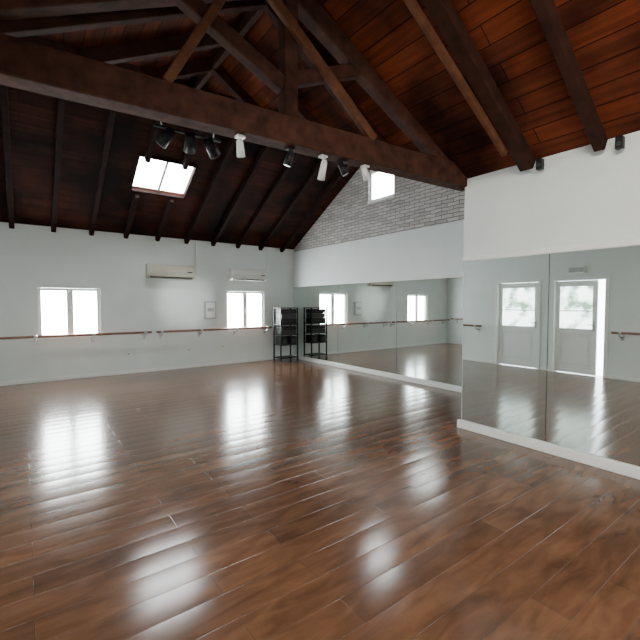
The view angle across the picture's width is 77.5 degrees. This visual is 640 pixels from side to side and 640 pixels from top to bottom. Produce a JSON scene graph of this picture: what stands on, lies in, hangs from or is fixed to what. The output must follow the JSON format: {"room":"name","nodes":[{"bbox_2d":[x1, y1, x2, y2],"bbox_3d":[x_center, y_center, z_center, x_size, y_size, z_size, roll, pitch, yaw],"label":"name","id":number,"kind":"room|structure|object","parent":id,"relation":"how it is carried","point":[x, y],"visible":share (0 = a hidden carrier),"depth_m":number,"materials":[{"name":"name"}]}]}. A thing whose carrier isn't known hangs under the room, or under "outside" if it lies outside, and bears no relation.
{"room":"exercise studio","nodes":[
{"label":"exercise studio","id":0,"kind":"room"},
{"bbox_2d":[0,222,293,381],"bbox_3d":[-3.542,-0.356,8.941,7.250,2.950,0.200,-2,3,-36],"label":"wall","id":1,"kind":"structure","parent":0,"point":[32,257],"depth_m":8.44,"materials":[{"name":"paint"}]},
{"bbox_2d":[37,288,100,338],"bbox_3d":[-4.923,-0.137,7.865,1.036,0.973,0.160,-2,3,-36],"label":"window","id":2,"kind":"structure","parent":1,"relation":"in","point":[61,311],"depth_m":7.86,"materials":[{"name":"white glass"}]},
{"bbox_2d":[0,331,151,344],"bbox_3d":[-4.876,0.362,7.731,3.030,0.189,0.201,-2,3,-36],"label":"ballet barre","id":3,"kind":"object","parent":1,"relation":"attached to","point":[143,333],"visible":1,"depth_m":7.70,"materials":[{"name":"brown wood"}]},
{"bbox_2d":[0,357,277,385],"bbox_3d":[-3.478,1.084,8.916,6.850,0.075,0.014,-2,3,-36],"label":"baseboard","id":4,"kind":"structure","parent":1,"relation":"attached to","point":[26,381],"depth_m":8.43,"materials":[{"name":"white paint"}]},
{"bbox_2d":[145,243,196,279],"bbox_3d":[-3.259,-1.338,8.856,1.115,0.840,0.204,-2,3,-36],"label":"air conditioner","id":5,"kind":"object","parent":1,"relation":"attached to","point":[162,271],"visible":1,"depth_m":8.77,"materials":[{"name":"plastic"}]},
{"bbox_2d":[204,301,215,318],"bbox_3d":[-2.602,-0.233,9.466,0.280,0.420,0.081,-2,3,-36],"label":"electrical panel","id":6,"kind":"object","parent":1,"relation":"attached to","point":[209,306],"visible":1,"depth_m":9.44,"materials":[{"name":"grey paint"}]},
{"bbox_2d":[156,326,271,338],"bbox_3d":[-2.437,0.285,9.534,2.840,0.189,0.201,-2,3,-36],"label":"ballet barre","id":7,"kind":"object","parent":1,"relation":"attached to","point":[160,333],"visible":1,"depth_m":9.35,"materials":[{"name":"brown wood"}]},
{"bbox_2d":[226,291,264,330],"bbox_3d":[-1.905,-0.232,10.097,1.046,0.973,0.160,-2,3,-36],"label":"window","id":8,"kind":"structure","parent":1,"relation":"in","point":[243,309],"depth_m":10.09,"materials":[{"name":"white glass"}]},
{"bbox_2d":[228,250,267,280],"bbox_3d":[-1.750,-1.396,9.977,1.075,0.820,0.194,-2,3,-36],"label":"air conditioner","id":9,"kind":"object","parent":1,"relation":"attached to","point":[233,273],"visible":1,"depth_m":9.88,"materials":[{"name":"white plastic"}]},
{"bbox_2d":[0,358,639,639],"bbox_3d":[0.592,1.405,3.424,7.250,0.100,14.100,-2,3,-36],"label":"floor","id":10,"kind":"structure","parent":0,"point":[288,499],"depth_m":2.77,"materials":[{"name":"laminate"}]},
{"bbox_2d":[273,308,298,361],"bbox_3d":[-0.884,0.370,10.324,0.540,1.379,0.408,-2,3,-36],"label":"rack","id":11,"kind":"object","parent":10,"relation":"on","point":[285,316],"visible":1,"depth_m":10.20,"materials":[{"name":"black metal"}]},
{"bbox_2d":[0,0,639,249],"bbox_3d":[0.592,-2.490,3.258,7.250,2.021,14.100,-2,3,-36],"label":"ceiling","id":12,"kind":"structure","parent":0,"point":[508,35],"depth_m":4.30,"materials":[{"name":"brown wood"}]},
{"bbox_2d":[129,154,197,198],"bbox_3d":[-2.887,-2.637,7.343,1.010,0.534,0.825,-2,3,-36],"label":"window","id":13,"kind":"structure","parent":12,"relation":"attached to","point":[159,174],"depth_m":7.38,"materials":[{"name":"white glass"}]},
{"bbox_2d":[0,0,466,190],"bbox_3d":[-0.505,-2.275,3.418,5.305,1.538,0.223,-1,3,-30],"label":"roof truss","id":14,"kind":"object","parent":12,"relation":"attached to","point":[26,65],"visible":0.91,"depth_m":3.34,"materials":[{"name":"brown wood"}]},
{"bbox_2d":[153,121,220,158],"bbox_3d":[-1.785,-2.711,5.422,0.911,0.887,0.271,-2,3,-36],"label":"light bar","id":15,"kind":"object","parent":14,"relation":"hanging from","point":[163,139],"visible":0.93,"depth_m":5.37,"materials":[{"name":"black plastic"}]},
{"bbox_2d":[235,134,245,157],"bbox_3d":[-0.674,-1.467,3.384,0.094,0.182,0.103,-2,3,-36],"label":"track spotlight","id":16,"kind":"object","parent":14,"relation":"hanging from","point":[239,143],"visible":1,"depth_m":3.36,"materials":[{"name":"white plastic"}]},
{"bbox_2d":[283,146,294,166],"bbox_3d":[-0.284,-1.473,3.610,0.086,0.172,0.096,-2,3,-36],"label":"track spotlight","id":17,"kind":"object","parent":14,"relation":"hanging from","point":[289,157],"visible":1,"depth_m":3.58,"materials":[{"name":"black plastic"}]},
{"bbox_2d":[317,154,327,180],"bbox_3d":[0.026,-1.444,3.798,0.079,0.233,0.130,-2,3,-36],"label":"track spotlight","id":18,"kind":"object","parent":14,"relation":"hanging from","point":[322,172],"visible":1,"depth_m":3.77,"materials":[{"name":"white plastic"}]},
{"bbox_2d":[338,159,348,176],"bbox_3d":[0.229,-1.483,3.897,0.106,0.156,0.087,-2,3,-36],"label":"track spotlight","id":19,"kind":"object","parent":14,"relation":"hanging from","point":[341,166],"visible":1,"depth_m":3.87,"materials":[{"name":"black plastic"}]},
{"bbox_2d":[360,164,369,180],"bbox_3d":[0.459,-1.488,4.041,0.076,0.149,0.128,2,3,38],"label":"track spotlight","id":20,"kind":"object","parent":14,"relation":"hanging from","point":[365,174],"visible":1,"depth_m":4.02,"materials":[{"name":"white plastic"}]},
{"bbox_2d":[0,35,467,251],"bbox_3d":[-1.595,-2.558,6.175,6.895,1.912,6.463,-2,3,-36],"label":"rafters","id":21,"kind":"object","parent":12,"relation":"attached to","point":[231,144],"visible":0.58,"depth_m":7.31,"materials":[{"name":"brown wood"}]},
{"bbox_2d":[0,0,607,171],"bbox_3d":[1.017,-2.211,1.269,5.151,1.621,9.980,-2,3,-36],"label":"rafters","id":22,"kind":"object","parent":12,"relation":"attached to","point":[444,14],"visible":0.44,"depth_m":3.45,"materials":[{"name":"brown wood"}]},
{"bbox_2d":[293,220,463,386],"bbox_3d":[1.251,-0.297,8.391,0.200,2.880,6.390,-2,3,-36],"label":"wall","id":23,"kind":"structure","parent":0,"point":[436,250],"depth_m":8.02,"materials":[{"name":"paint"}]},
{"bbox_2d":[293,355,461,392],"bbox_3d":[1.147,1.102,8.373,0.060,0.085,6.390,-2,3,-36],"label":"baseboard","id":24,"kind":"structure","parent":23,"relation":"attached to","point":[364,370],"depth_m":8.02,"materials":[{"name":"white paint"}]},
{"bbox_2d":[293,276,463,286],"bbox_3d":[1.163,-0.798,8.304,0.020,0.023,6.390,-2,3,-36],"label":"trim","id":25,"kind":"structure","parent":23,"relation":"attached to","point":[449,276],"depth_m":8.04,"materials":[{"name":"white paint"}]},
{"bbox_2d":[294,277,463,386],"bbox_3d":[1.163,0.135,8.350,0.011,1.840,6.300,-2,3,-36],"label":"wall mirror","id":26,"kind":"object","parent":23,"relation":"attached to","point":[410,328],"depth_m":8.04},
{"bbox_2d":[294,168,464,251],"bbox_3d":[1.255,-2.665,8.293,0.180,1.859,6.390,-2,3,-36],"label":"brick gable","id":27,"kind":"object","parent":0,"point":[415,204],"depth_m":8.19,"materials":[{"name":"white brick"}]},
{"bbox_2d":[368,171,394,203],"bbox_3d":[1.292,-2.777,8.172,0.160,0.663,0.736,-2,3,-36],"label":"window","id":28,"kind":"structure","parent":27,"relation":"in","point":[382,185],"depth_m":8.29,"materials":[{"name":"white glass"}]},
{"bbox_2d":[461,131,639,466],"bbox_3d":[4.643,-0.076,2.383,1.900,2.950,7.310,-2,3,-36],"label":"wall","id":29,"kind":"structure","parent":0,"point":[581,195],"depth_m":3.88,"materials":[{"name":"white paint"}]},
{"bbox_2d":[536,158,543,170],"bbox_3d":[2.190,-1.540,3.959,0.093,0.100,0.056,-2,3,-36],"label":"wall speaker","id":30,"kind":"object","parent":29,"relation":"attached to","point":[539,162],"depth_m":3.93},
{"bbox_2d":[457,419,639,479],"bbox_3d":[3.852,1.374,1.878,0.044,0.095,7.340,-2,3,-36],"label":"baseboard","id":31,"kind":"structure","parent":29,"relation":"attached to","point":[628,470],"depth_m":3.91,"materials":[{"name":"white paint"}]},
{"bbox_2d":[462,238,639,261],"bbox_3d":[3.867,-0.593,1.786,0.030,0.058,7.310,-2,3,-36],"label":"trim","id":32,"kind":"structure","parent":29,"relation":"attached to","point":[629,242],"depth_m":3.86,"materials":[{"name":"white paint"}]},
{"bbox_2d":[462,246,639,466],"bbox_3d":[3.862,0.379,1.849,0.011,1.885,7.250,-2,3,-36],"label":"wall mirror","id":33,"kind":"object","parent":29,"relation":"attached to","point":[551,342],"depth_m":3.90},
{"bbox_2d":[615,135,624,149],"bbox_3d":[2.583,-1.517,3.429,0.093,0.100,0.056,-2,3,-36],"label":"wall speaker","id":34,"kind":"object","parent":29,"relation":"attached to","point":[620,140],"depth_m":3.40}
]}

